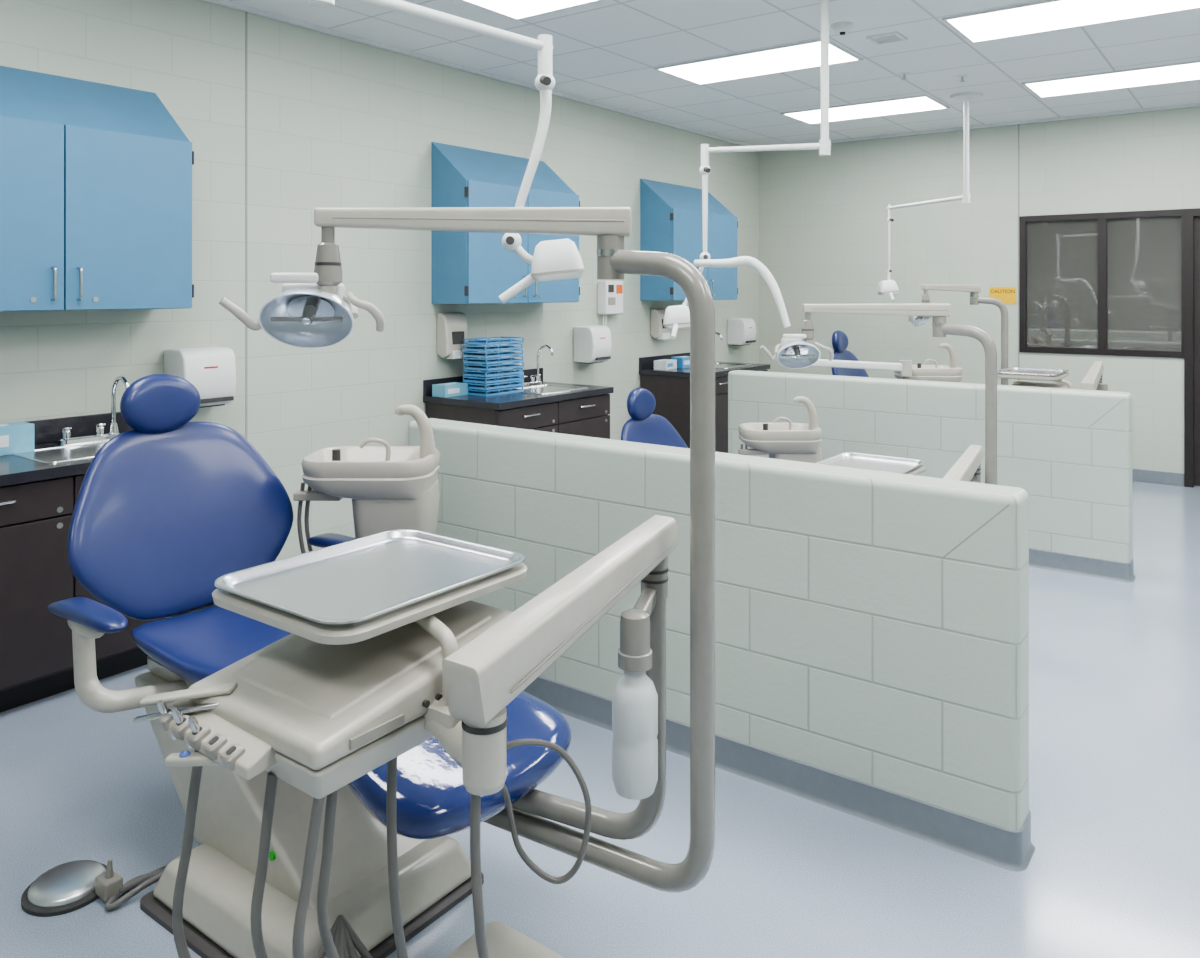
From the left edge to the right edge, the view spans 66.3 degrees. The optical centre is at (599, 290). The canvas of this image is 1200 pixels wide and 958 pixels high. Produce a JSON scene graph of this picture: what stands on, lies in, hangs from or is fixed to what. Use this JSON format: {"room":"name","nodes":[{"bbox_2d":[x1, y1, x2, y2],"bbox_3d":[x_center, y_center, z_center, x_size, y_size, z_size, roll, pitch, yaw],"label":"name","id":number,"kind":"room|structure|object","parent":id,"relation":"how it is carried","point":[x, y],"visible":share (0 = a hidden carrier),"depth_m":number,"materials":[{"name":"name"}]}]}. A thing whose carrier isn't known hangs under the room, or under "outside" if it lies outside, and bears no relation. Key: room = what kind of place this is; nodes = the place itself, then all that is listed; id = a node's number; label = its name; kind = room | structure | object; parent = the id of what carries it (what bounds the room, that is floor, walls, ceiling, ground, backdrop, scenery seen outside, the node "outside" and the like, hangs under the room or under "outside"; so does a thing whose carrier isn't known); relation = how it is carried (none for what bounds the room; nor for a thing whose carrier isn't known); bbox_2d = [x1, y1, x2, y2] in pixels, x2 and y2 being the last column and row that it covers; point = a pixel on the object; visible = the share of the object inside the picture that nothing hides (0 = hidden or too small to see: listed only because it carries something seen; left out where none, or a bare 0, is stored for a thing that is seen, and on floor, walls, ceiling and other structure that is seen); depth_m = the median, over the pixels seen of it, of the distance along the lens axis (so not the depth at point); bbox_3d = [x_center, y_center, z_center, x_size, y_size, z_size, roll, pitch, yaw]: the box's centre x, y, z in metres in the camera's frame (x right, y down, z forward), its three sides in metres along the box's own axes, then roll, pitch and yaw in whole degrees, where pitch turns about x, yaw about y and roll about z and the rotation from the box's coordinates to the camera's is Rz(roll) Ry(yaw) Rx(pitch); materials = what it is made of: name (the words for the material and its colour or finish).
{"room":"dental clinic","nodes":[
{"label":"dental clinic","id":0,"kind":"room"},
{"bbox_2d":[0,0,758,560],"bbox_3d":[-1.771,0.035,5.055,0.200,3.030,11.620,0,0,36],"label":"wall","id":1,"kind":"structure","parent":0,"point":[334,121],"depth_m":5.17,"materials":[{"name":"white paint"}]},
{"bbox_2d":[25,412,132,443],"bbox_3d":[-2.506,0.610,3.876,0.020,0.100,1.150,0,0,36],"label":"backsplash","id":2,"kind":"structure","parent":1,"relation":"attached to","point":[46,430],"depth_m":4.09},
{"bbox_2d":[0,66,193,310],"bbox_3d":[-2.311,-0.435,3.850,0.364,1.029,1.112,0,0,36],"label":"upper cabinet","id":3,"kind":"object","parent":1,"relation":"attached to","point":[96,178],"visible":1,"depth_m":3.88,"materials":[{"name":"blue laminate"}]},
{"bbox_2d":[164,347,235,407],"bbox_3d":[-1.948,0.422,4.477,0.201,0.285,0.270,0,0,36],"label":"paper towel dispenser","id":4,"kind":"object","parent":1,"relation":"attached to","point":[212,370],"visible":0.69,"depth_m":4.42,"materials":[{"name":"white plastic"}]},
{"bbox_2d":[200,404,224,407],"bbox_3d":[-1.957,0.561,4.484,0.100,0.008,0.210,0,0,36],"label":"paper towel","id":5,"kind":"object","parent":4,"relation":"attached to","point":[211,405],"depth_m":4.47,"materials":[{"name":"white paper"}]},
{"bbox_2d":[245,12,247,440],"bbox_3d":[-1.843,-0.003,4.786,0.002,2.905,0.012,0,0,36],"label":"trim","id":6,"kind":"structure","parent":1,"relation":"attached to","point":[246,13],"depth_m":4.79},
{"bbox_2d":[437,312,467,358],"bbox_3d":[-0.942,0.287,5.910,0.115,0.295,0.200,0,0,36],"label":"soap dispenser","id":7,"kind":"object","parent":1,"relation":"attached to","point":[452,331],"visible":0.87,"depth_m":5.85,"materials":[{"name":"grey plastic"}]},
{"bbox_2d":[204,0,752,145],"bbox_3d":[-1.680,-1.468,4.988,0.025,0.025,11.220,0,0,36],"label":"trim","id":8,"kind":"structure","parent":1,"relation":"attached to","point":[226,3],"depth_m":5.80,"materials":[{"name":"white metal"}]},
{"bbox_2d":[423,368,542,395],"bbox_3d":[-0.763,0.610,6.231,0.020,0.100,1.150,0,0,36],"label":"backsplash","id":9,"kind":"structure","parent":1,"relation":"attached to","point":[427,384],"depth_m":5.95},
{"bbox_2d":[431,142,579,303],"bbox_3d":[-0.595,-0.435,6.169,0.364,1.029,1.122,0,0,36],"label":"upper cabinet","id":10,"kind":"object","parent":1,"relation":"attached to","point":[467,267],"visible":0.73,"depth_m":5.83,"materials":[{"name":"blue laminate"}]},
{"bbox_2d":[573,326,611,363],"bbox_3d":[-0.057,0.410,7.034,0.201,0.280,0.240,0,0,36],"label":"paper towel dispenser","id":11,"kind":"object","parent":1,"relation":"attached to","point":[591,344],"visible":1,"depth_m":6.95,"materials":[{"name":"white plastic"}]},
{"bbox_2d":[597,281,622,325],"bbox_3d":[0.085,0.213,7.314,0.095,0.585,0.240,0,0,36],"label":"control box","id":12,"kind":"object","parent":1,"relation":"attached to","point":[609,293],"visible":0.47,"depth_m":7.24,"materials":[{"name":"white plastic"}]},
{"bbox_2d":[651,308,669,339],"bbox_3d":[0.527,0.282,7.895,0.115,0.265,0.180,0,0,36],"label":"soap dispenser","id":13,"kind":"object","parent":1,"relation":"attached to","point":[658,331],"visible":0.85,"depth_m":7.83,"materials":[{"name":"grey plastic"}]},
{"bbox_2d":[639,352,689,369],"bbox_3d":[0.676,0.610,8.177,0.020,0.100,1.150,0,0,36],"label":"backsplash","id":14,"kind":"structure","parent":1,"relation":"attached to","point":[644,362],"depth_m":7.85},
{"bbox_2d":[640,178,737,300],"bbox_3d":[0.815,-0.435,8.074,0.364,1.029,1.122,0,0,36],"label":"upper cabinet","id":15,"kind":"object","parent":1,"relation":"attached to","point":[670,214],"visible":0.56,"depth_m":7.76,"materials":[{"name":"blue laminate"}]},
{"bbox_2d":[727,318,755,345],"bbox_3d":[1.388,0.400,8.987,0.201,0.260,0.240,0,0,36],"label":"paper towel dispenser","id":16,"kind":"object","parent":1,"relation":"attached to","point":[740,331],"visible":1,"depth_m":8.91,"materials":[{"name":"white plastic"}]},
{"bbox_2d":[0,481,1199,957],"bbox_3d":[1.256,1.625,2.815,7.730,0.150,11.620,0,0,36],"label":"floor","id":17,"kind":"structure","parent":0,"point":[1113,870],"depth_m":2.57,"materials":[{"name":"grey laminate"}]},
{"bbox_2d":[0,474,165,712],"bbox_3d":[-2.242,1.125,3.680,0.651,0.850,1.130,0,0,36],"label":"base cabinet","id":18,"kind":"object","parent":17,"relation":"on","point":[36,647],"visible":0.3,"depth_m":3.42,"materials":[{"name":"brown laminate"}]},
{"bbox_2d":[0,412,132,486],"bbox_3d":[-2.253,0.630,3.688,0.650,0.140,1.150,0,0,36],"label":"countertop","id":19,"kind":"structure","parent":18,"relation":"on","point":[14,469],"depth_m":3.64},
{"bbox_2d":[0,421,33,455],"bbox_3d":[-2.442,0.602,3.710,0.121,0.116,0.240,0,0,36],"label":"glove box","id":20,"kind":"object","parent":19,"relation":"on","point":[15,437],"visible":1,"depth_m":3.72,"materials":[{"name":"blue cardboard"}]},
{"bbox_2d":[12,439,109,462],"bbox_3d":[-2.111,0.733,3.813,0.380,0.155,0.490,0,0,36],"label":"sink","id":21,"kind":"object","parent":19,"relation":"in","point":[63,453],"visible":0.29,"depth_m":3.73,"materials":[{"name":"silver metal"}]},
{"bbox_2d":[58,376,128,444],"bbox_3d":[-2.200,0.517,3.996,0.170,0.285,0.272,0,0,36],"label":"faucet","id":22,"kind":"object","parent":19,"relation":"on","point":[66,439],"visible":0.92,"depth_m":4.05,"materials":[{"name":"silver metal"}]},
{"bbox_2d":[21,858,166,916],"bbox_3d":[-1.217,1.500,2.401,0.529,0.100,0.222,0,0,-12],"label":"foot pedal","id":23,"kind":"object","parent":17,"relation":"on","point":[68,887],"visible":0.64,"depth_m":2.33,"materials":[{"name":"grey metal"}]},
{"bbox_2d":[48,374,570,957],"bbox_3d":[-0.807,0.908,2.526,1.569,1.284,0.906,0,0,36],"label":"dental chair","id":24,"kind":"object","parent":17,"relation":"on","point":[169,506],"visible":0.62,"depth_m":2.40,"materials":[{"name":"blue leather"}]},
{"bbox_2d":[133,515,677,957],"bbox_3d":[-0.342,0.970,1.800,0.764,0.965,0.904,0,0,36],"label":"dental delivery unit","id":25,"kind":"object","parent":24,"relation":"attached to","point":[318,709],"visible":0.98,"depth_m":1.58,"materials":[{"name":"grey plastic"}]},
{"bbox_2d":[214,529,524,627],"bbox_3d":[-0.436,0.548,1.790,0.402,0.020,0.492,0,0,36],"label":"tray","id":26,"kind":"object","parent":25,"relation":"on","point":[363,580],"visible":1,"depth_m":1.78,"materials":[{"name":"metal"}]},
{"bbox_2d":[212,563,526,731],"bbox_3d":[-0.401,0.659,1.765,0.495,0.202,0.498,0,0,36],"label":"tray","id":27,"kind":"object","parent":25,"relation":"on","point":[384,674],"depth_m":1.61,"materials":[{"name":"grey plastic"}]},
{"bbox_2d":[219,207,714,892],"bbox_3d":[-0.269,0.554,2.112,1.059,1.471,0.432,0,0,7],"label":"light","id":28,"kind":"object","parent":25,"relation":"attached to","point":[311,310],"visible":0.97,"depth_m":1.96,"materials":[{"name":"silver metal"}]},
{"bbox_2d":[612,671,657,799],"bbox_3d":[0.069,0.859,1.803,0.090,0.248,0.090,0,0,36],"label":"water bottle","id":29,"kind":"object","parent":25,"relation":"on","point":[634,696],"depth_m":1.77,"materials":[{"name":"white plastic"}]},
{"bbox_2d":[618,588,656,671],"bbox_3d":[0.086,0.680,1.859,0.068,0.114,0.185,0,0,17],"label":"holder","id":30,"kind":"object","parent":25,"relation":"on","point":[638,625],"depth_m":1.78,"materials":[{"name":"beige plastic"}]},
{"bbox_2d":[293,404,439,553],"bbox_3d":[-0.803,0.973,3.200,0.468,1.154,0.328,0,0,0],"label":"cuspidor","id":31,"kind":"object","parent":17,"relation":"on","point":[389,487],"visible":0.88,"depth_m":3.08,"materials":[{"name":"grey plastic"}]},
{"bbox_2d":[301,446,439,499],"bbox_3d":[-0.792,0.632,3.200,0.446,0.135,0.326,0,0,0],"label":"bowl","id":32,"kind":"object","parent":31,"relation":"on","point":[368,472],"depth_m":3.06,"materials":[{"name":"beige plastic"}]},
{"bbox_2d":[444,922,563,957],"bbox_3d":[-0.217,1.495,1.977,0.260,0.110,0.240,0,0,36],"label":"junction box","id":33,"kind":"object","parent":17,"relation":"on","point":[503,941],"visible":0.88,"depth_m":2.02,"materials":[{"name":"grey plastic"}]},
{"bbox_2d":[426,394,609,438],"bbox_3d":[-0.499,1.125,6.036,0.651,0.850,1.130,0,0,36],"label":"base cabinet","id":34,"kind":"object","parent":17,"relation":"on","point":[585,416],"visible":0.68,"depth_m":5.79,"materials":[{"name":"brown laminate"}]},
{"bbox_2d":[423,368,613,409],"bbox_3d":[-0.510,0.630,6.044,0.650,0.140,1.150,0,0,36],"label":"countertop","id":35,"kind":"structure","parent":34,"relation":"on","point":[519,399],"depth_m":5.77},
{"bbox_2d":[432,382,467,397],"bbox_3d":[-0.943,0.622,5.786,0.121,0.076,0.200,0,0,36],"label":"glove box","id":36,"kind":"object","parent":35,"relation":"on","point":[453,389],"visible":1,"depth_m":5.73,"materials":[{"name":"blue cardboard"}]},
{"bbox_2d":[468,386,522,396],"bbox_3d":[-0.686,0.641,5.932,0.200,0.035,0.350,0,0,36],"label":"tray","id":37,"kind":"object","parent":35,"relation":"on","point":[500,391],"visible":0.84,"depth_m":5.84,"materials":[{"name":"blue plastic"}]},
{"bbox_2d":[464,380,522,389],"bbox_3d":[-0.691,0.602,5.929,0.200,0.035,0.350,0,0,36],"label":"tray","id":38,"kind":"object","parent":37,"relation":"on","point":[489,386],"visible":0.76,"depth_m":5.85,"materials":[{"name":"blue plastic"}]},
{"bbox_2d":[463,374,522,383],"bbox_3d":[-0.689,0.561,5.929,0.200,0.035,0.350,0,0,36],"label":"tray","id":39,"kind":"object","parent":38,"relation":"on","point":[472,379],"visible":0.87,"depth_m":5.84,"materials":[{"name":"blue plastic"}]},
{"bbox_2d":[463,368,522,376],"bbox_3d":[-0.690,0.521,5.933,0.200,0.035,0.350,0,0,36],"label":"tray","id":40,"kind":"object","parent":39,"relation":"on","point":[475,373],"visible":0.78,"depth_m":5.84,"materials":[{"name":"blue plastic"}]},
{"bbox_2d":[464,362,523,370],"bbox_3d":[-0.681,0.481,5.933,0.200,0.035,0.350,0,0,36],"label":"tray","id":41,"kind":"object","parent":40,"relation":"on","point":[499,366],"visible":0.83,"depth_m":5.84,"materials":[{"name":"blue plastic"}]},
{"bbox_2d":[463,355,522,364],"bbox_3d":[-0.687,0.442,5.928,0.200,0.035,0.350,0,0,36],"label":"tray","id":42,"kind":"object","parent":41,"relation":"on","point":[495,360],"visible":0.89,"depth_m":5.84,"materials":[{"name":"blue plastic"}]},
{"bbox_2d":[463,349,522,357],"bbox_3d":[-0.688,0.402,5.929,0.200,0.035,0.350,0,0,36],"label":"tray","id":43,"kind":"object","parent":42,"relation":"on","point":[476,354],"visible":0.86,"depth_m":5.84,"materials":[{"name":"blue plastic"}]},
{"bbox_2d":[463,343,522,351],"bbox_3d":[-0.691,0.361,5.929,0.200,0.035,0.350,0,0,36],"label":"tray","id":44,"kind":"object","parent":43,"relation":"on","point":[470,347],"visible":0.91,"depth_m":5.83,"materials":[{"name":"blue plastic"}]},
{"bbox_2d":[464,336,523,344],"bbox_3d":[-0.685,0.322,5.937,0.200,0.035,0.350,0,0,36],"label":"tray","id":45,"kind":"object","parent":44,"relation":"on","point":[507,340],"visible":1,"depth_m":5.87,"materials":[{"name":"blue plastic"}]},
{"bbox_2d":[515,361,523,386],"bbox_3d":[-0.553,0.570,6.281,0.064,0.180,0.064,0,0,36],"label":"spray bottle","id":46,"kind":"object","parent":35,"relation":"on","point":[519,361],"visible":0.29,"depth_m":6.27,"materials":[{"name":"blue plastic"}]},
{"bbox_2d":[523,345,552,386],"bbox_3d":[-0.457,0.517,6.352,0.170,0.285,0.272,0,0,36],"label":"faucet","id":47,"kind":"object","parent":35,"relation":"on","point":[534,379],"visible":0.86,"depth_m":6.42,"materials":[{"name":"silver metal"}]},
{"bbox_2d":[515,384,587,393],"bbox_3d":[-0.368,0.733,6.169,0.380,0.155,0.490,0,0,36],"label":"sink","id":48,"kind":"object","parent":35,"relation":"in","point":[544,388],"visible":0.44,"depth_m":6.21,"materials":[{"name":"silver metal"}]},
{"bbox_2d":[621,388,687,447],"bbox_3d":[0.833,1.058,4.944,1.569,0.984,0.906,0,0,36],"label":"dental chair","id":49,"kind":"object","parent":17,"relation":"on","point":[643,426],"visible":0.2,"depth_m":5.35,"materials":[{"name":"blue leather"}]},
{"bbox_2d":[760,304,996,484],"bbox_3d":[1.296,0.794,4.412,1.059,1.471,0.432,0,0,7],"label":"light","id":50,"kind":"object","parent":49,"relation":"attached to","point":[796,351],"visible":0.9,"depth_m":4.27,"materials":[{"name":"grey plastic"}]},
{"bbox_2d":[906,445,982,482],"bbox_3d":[1.295,1.210,4.147,0.764,0.965,0.904,0,0,36],"label":"dental delivery unit","id":51,"kind":"object","parent":49,"relation":"attached to","point":[967,467],"visible":0.05,"depth_m":4.13,"materials":[{"name":"grey plastic"}]},
{"bbox_2d":[816,453,924,473],"bbox_3d":[1.201,0.788,4.137,0.402,0.020,0.492,0,0,36],"label":"tray","id":52,"kind":"object","parent":51,"relation":"on","point":[852,460],"visible":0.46,"depth_m":4.23,"materials":[{"name":"metal"}]},
{"bbox_2d":[906,465,925,474],"bbox_3d":[1.236,0.899,4.112,0.495,0.202,0.498,0,0,36],"label":"tray","id":53,"kind":"object","parent":51,"relation":"on","point":[922,468],"depth_m":4.10,"materials":[{"name":"grey plastic"}]},
{"bbox_2d":[970,477,978,482],"bbox_3d":[1.723,0.920,4.205,0.068,0.114,0.185,0,0,17],"label":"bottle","id":54,"kind":"object","parent":51,"relation":"on","point":[974,479],"depth_m":4.24,"materials":[{"name":"white plastic"}]},
{"bbox_2d":[641,370,767,452],"bbox_3d":[0.940,1.125,7.981,0.651,0.850,1.130,0,0,36],"label":"base cabinet","id":55,"kind":"object","parent":17,"relation":"on","point":[671,394],"visible":0.22,"depth_m":7.55,"materials":[{"name":"brown laminate"}]},
{"bbox_2d":[639,352,769,377],"bbox_3d":[0.929,0.630,7.989,0.650,0.140,1.150,0,0,36],"label":"countertop","id":56,"kind":"structure","parent":55,"relation":"on","point":[646,364],"depth_m":7.74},
{"bbox_2d":[654,359,676,369],"bbox_3d":[0.554,0.622,7.775,0.121,0.076,0.200,0,0,31],"label":"glove box","id":57,"kind":"object","parent":56,"relation":"on","point":[663,364],"visible":1,"depth_m":7.71,"materials":[{"name":"white cardboard"}]},
{"bbox_2d":[671,356,689,367],"bbox_3d":[0.727,0.614,7.958,0.121,0.092,0.200,0,0,42],"label":"glove box","id":58,"kind":"object","parent":56,"relation":"on","point":[682,361],"visible":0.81,"depth_m":7.88,"materials":[{"name":"blue cardboard"}]},
{"bbox_2d":[715,363,751,368],"bbox_3d":[1.072,0.733,8.114,0.380,0.155,0.490,0,0,36],"label":"sink","id":59,"kind":"object","parent":56,"relation":"in","point":[717,365],"visible":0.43,"depth_m":8.13,"materials":[{"name":"silver metal"}]},
{"bbox_2d":[738,396,821,462],"bbox_3d":[1.004,1.073,5.188,0.468,0.954,0.328,0,0,0],"label":"cuspidor","id":60,"kind":"object","parent":17,"relation":"on","point":[801,442],"visible":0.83,"depth_m":5.07,"materials":[{"name":"grey plastic"}]},
{"bbox_2d":[738,423,821,453],"bbox_3d":[1.014,0.833,5.188,0.446,0.135,0.326,0,0,0],"label":"bowl","id":61,"kind":"object","parent":60,"relation":"on","point":[772,438],"depth_m":5.04,"materials":[{"name":"beige plastic"}]},
{"bbox_2d":[831,330,868,376],"bbox_3d":[2.579,0.938,7.186,1.569,1.224,0.906,0,0,36],"label":"dental chair","id":62,"kind":"object","parent":17,"relation":"on","point":[839,338],"visible":0.13,"depth_m":7.56,"materials":[{"name":"blue leather"}]},
{"bbox_2d":[909,284,1007,384],"bbox_3d":[2.511,0.684,6.821,1.059,1.471,0.434,0,0,-30],"label":"light","id":63,"kind":"object","parent":62,"relation":"on","point":[917,321],"visible":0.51,"depth_m":6.88,"materials":[{"name":"grey plastic"}]},
{"bbox_2d":[997,361,1107,390],"bbox_3d":[3.124,0.990,6.450,0.764,0.965,0.904,0,0,36],"label":"dental delivery unit","id":64,"kind":"object","parent":62,"relation":"attached to","point":[1092,380],"visible":0.08,"depth_m":6.33,"materials":[{"name":"grey plastic"}]},
{"bbox_2d":[997,367,1068,376],"bbox_3d":[3.030,0.568,6.441,0.402,0.020,0.492,0,0,36],"label":"tray","id":65,"kind":"object","parent":64,"relation":"on","point":[1020,371],"visible":0.94,"depth_m":6.48,"materials":[{"name":"metal"}]},
{"bbox_2d":[997,373,1072,388],"bbox_3d":[3.065,0.679,6.415,0.495,0.202,0.498,0,0,36],"label":"tray","id":66,"kind":"object","parent":64,"relation":"on","point":[1065,384],"depth_m":6.32,"materials":[{"name":"grey plastic"}]},
{"bbox_2d":[1098,381,1107,390],"bbox_3d":[3.552,0.700,6.509,0.068,0.114,0.185,0,0,17],"label":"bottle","id":67,"kind":"object","parent":64,"relation":"on","point":[1101,386],"depth_m":6.43,"materials":[{"name":"white plastic"}]},
{"bbox_2d":[894,343,962,382],"bbox_3d":[2.380,0.965,6.695,0.468,1.169,0.328,0,0,0],"label":"cuspidor","id":68,"kind":"object","parent":17,"relation":"on","point":[952,372],"visible":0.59,"depth_m":6.54,"materials":[{"name":"grey plastic"}]},
{"bbox_2d":[894,365,962,382],"bbox_3d":[2.391,0.618,6.695,0.446,0.135,0.326,0,0,0],"label":"bowl","id":69,"kind":"object","parent":68,"relation":"on","point":[944,373],"depth_m":6.54,"materials":[{"name":"beige plastic"}]},
{"bbox_2d":[228,0,1199,145],"bbox_3d":[1.256,-1.555,2.815,7.730,0.150,11.620,0,0,36],"label":"ceiling","id":70,"kind":"structure","parent":0,"point":[606,52],"depth_m":5.77,"materials":[{"name":"tile"}]},
{"bbox_2d":[310,0,584,302],"bbox_3d":[-0.383,-0.722,2.308,0.229,1.515,0.929,0,0,43],"label":"dental x-ray machine","id":71,"kind":"object","parent":70,"relation":"hanging from","point":[559,259],"visible":0.93,"depth_m":2.52,"materials":[{"name":"white plastic"}]},
{"bbox_2d":[460,0,603,20],"bbox_3d":[-0.145,-1.474,4.393,1.200,0.012,0.590,0,0,36],"label":"recessed light","id":72,"kind":"object","parent":70,"relation":"in","point":[516,10],"visible":1,"depth_m":4.74,"materials":[{"name":"white plastic"}]},
{"bbox_2d":[663,0,830,339],"bbox_3d":[0.759,-0.620,4.502,0.910,1.720,0.303,0,0,7],"label":"dental x-ray machine","id":73,"kind":"object","parent":70,"relation":"hanging from","point":[677,316],"visible":0.93,"depth_m":4.50,"materials":[{"name":"white plastic"}]},
{"bbox_2d":[654,39,862,84],"bbox_3d":[1.014,-1.474,5.961,1.200,0.012,0.590,0,0,36],"label":"recessed light","id":74,"kind":"object","parent":70,"relation":"in","point":[807,54],"visible":0.83,"depth_m":5.94,"materials":[{"name":"white plastic"}]},
{"bbox_2d":[831,21,853,34],"bbox_3d":[1.347,-1.452,5.099,0.120,0.055,0.120,0,0,36],"label":"smoke detector","id":75,"kind":"object","parent":70,"relation":"attached to","point":[843,27],"visible":1,"depth_m":5.06,"materials":[{"name":"white plastic"}]},
{"bbox_2d":[780,94,949,124],"bbox_3d":[2.157,-1.474,7.504,1.200,0.012,0.590,0,0,36],"label":"recessed light","id":76,"kind":"object","parent":70,"relation":"in","point":[920,103],"visible":1,"depth_m":7.45,"materials":[{"name":"white plastic"}]},
{"bbox_2d":[866,31,906,44],"bbox_3d":[1.673,-1.474,5.355,0.180,0.012,0.180,0,0,36],"label":"ceiling vent","id":77,"kind":"object","parent":70,"relation":"in","point":[890,37],"visible":1,"depth_m":5.34,"materials":[{"name":"white metal"}]},
{"bbox_2d":[899,72,909,79],"bbox_3d":[2.070,-1.460,6.244,0.080,0.045,0.080,0,0,36],"label":"sprinkler head","id":78,"kind":"object","parent":70,"relation":"attached to","point":[904,74],"visible":1,"depth_m":6.24},
{"bbox_2d":[877,92,982,301],"bbox_3d":[2.605,-0.695,7.357,0.229,1.570,1.134,0,0,-21],"label":"dental x-ray machine","id":79,"kind":"object","parent":70,"relation":"hanging from","point":[886,287],"visible":1,"depth_m":6.95,"materials":[{"name":"white plastic"}]},
{"bbox_2d":[957,74,967,81],"bbox_3d":[2.489,-1.460,6.306,0.080,0.045,0.080,0,0,36],"label":"sprinkler head","id":80,"kind":"object","parent":70,"relation":"attached to","point":[961,76],"visible":1,"depth_m":6.30},
{"bbox_2d":[942,0,1199,43],"bbox_3d":[2.510,-1.474,4.854,1.200,0.012,0.590,0,0,36],"label":"recessed light","id":81,"kind":"object","parent":70,"relation":"in","point":[1042,16],"visible":1,"depth_m":4.91,"materials":[{"name":"white plastic"}]},
{"bbox_2d":[1022,60,1199,97],"bbox_3d":[3.652,-1.474,6.398,1.200,0.012,0.590,0,0,36],"label":"recessed light","id":82,"kind":"object","parent":70,"relation":"in","point":[1184,71],"visible":1,"depth_m":6.42,"materials":[{"name":"white plastic"}]},
{"bbox_2d":[408,418,1028,829],"bbox_3d":[0.192,1.050,3.235,2.420,1.000,0.150,0,0,36],"label":"wall","id":83,"kind":"structure","parent":0,"point":[847,644],"depth_m":2.80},
{"bbox_2d":[523,676,1034,871],"bbox_3d":[0.192,1.499,3.235,2.452,0.102,0.182,0,0,36],"label":"baseboard","id":84,"kind":"structure","parent":83,"relation":"attached to","point":[1011,850],"depth_m":2.74,"materials":[{"name":"grey plastic"}]},
{"bbox_2d":[942,504,1009,558],"bbox_3d":[1.031,0.662,2.522,0.179,0.178,0.002,0,0,36],"label":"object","id":85,"kind":"structure","parent":83,"relation":"attached to","point":[1004,508],"depth_m":2.52,"materials":[{"name":"grey"}]},
{"bbox_2d":[811,359,911,379],"bbox_3d":[1.766,1.013,6.505,0.873,1.075,0.079,0,0,3],"label":"assistant arm","id":86,"kind":"object","parent":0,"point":[905,366],"visible":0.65,"depth_m":6.48},
{"bbox_2d":[728,370,1132,562],"bbox_3d":[1.889,1.050,5.662,2.420,1.000,0.150,0,0,36],"label":"wall","id":87,"kind":"structure","parent":0,"point":[1077,480],"depth_m":5.24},
{"bbox_2d":[1029,548,1135,582],"bbox_3d":[1.889,1.499,5.662,2.452,0.102,0.182,0,0,36],"label":"baseboard","id":88,"kind":"structure","parent":87,"relation":"attached to","point":[1042,559],"depth_m":5.01,"materials":[{"name":"grey plastic"}]},
{"bbox_2d":[1087,399,1123,428],"bbox_3d":[2.727,0.662,4.949,0.179,0.178,0.002,0,0,36],"label":"joint","id":89,"kind":"object","parent":87,"relation":"attached to","point":[1123,399],"depth_m":4.95,"materials":[{"name":"grey concrete"}]},
{"bbox_2d":[759,106,1199,473],"bbox_3d":[4.652,0.035,7.405,7.330,3.030,0.200,0,0,36],"label":"wall","id":90,"kind":"structure","parent":0,"point":[823,223],"depth_m":8.31,"materials":[{"name":"white paint"}]},
{"bbox_2d":[799,103,1199,143],"bbox_3d":[4.595,-1.468,7.307,7.305,0.025,0.025,0,0,36],"label":"trim","id":91,"kind":"structure","parent":90,"relation":"attached to","point":[1190,104],"depth_m":7.97,"materials":[{"name":"white metal"}]},
{"bbox_2d":[989,287,1015,303],"bbox_3d":[3.550,0.040,8.092,0.220,0.150,0.007,0,0,36],"label":"warning sign","id":92,"kind":"object","parent":90,"relation":"attached to","point":[1007,295],"visible":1,"depth_m":8.08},
{"bbox_2d":[1018,124,1018,380],"bbox_3d":[3.656,-0.003,8.016,0.012,2.905,0.002,0,0,36],"label":"trim","id":93,"kind":"structure","parent":90,"relation":"attached to","point":[1018,124],"depth_m":8.02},
{"bbox_2d":[1019,209,1183,357],"bbox_3d":[4.178,-0.059,7.685,1.215,1.182,0.115,0,0,36],"label":"window","id":94,"kind":"structure","parent":90,"relation":"in","point":[1109,283],"depth_m":7.62,"materials":[{"name":"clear glass"}]},
{"bbox_2d":[1133,469,1183,485],"bbox_3d":[3.145,1.500,8.389,3.713,0.100,0.012,0,0,36],"label":"baseboard","id":95,"kind":"structure","parent":90,"relation":"attached to","point":[1150,476],"depth_m":7.38,"materials":[{"name":"grey plastic"}]},
{"bbox_2d":[1184,208,1199,487],"bbox_3d":[5.089,0.450,7.008,1.055,2.200,0.160,0,0,36],"label":"door","id":96,"kind":"structure","parent":90,"relation":"in","point":[1191,216],"depth_m":7.26,"materials":[{"name":"black metal"}]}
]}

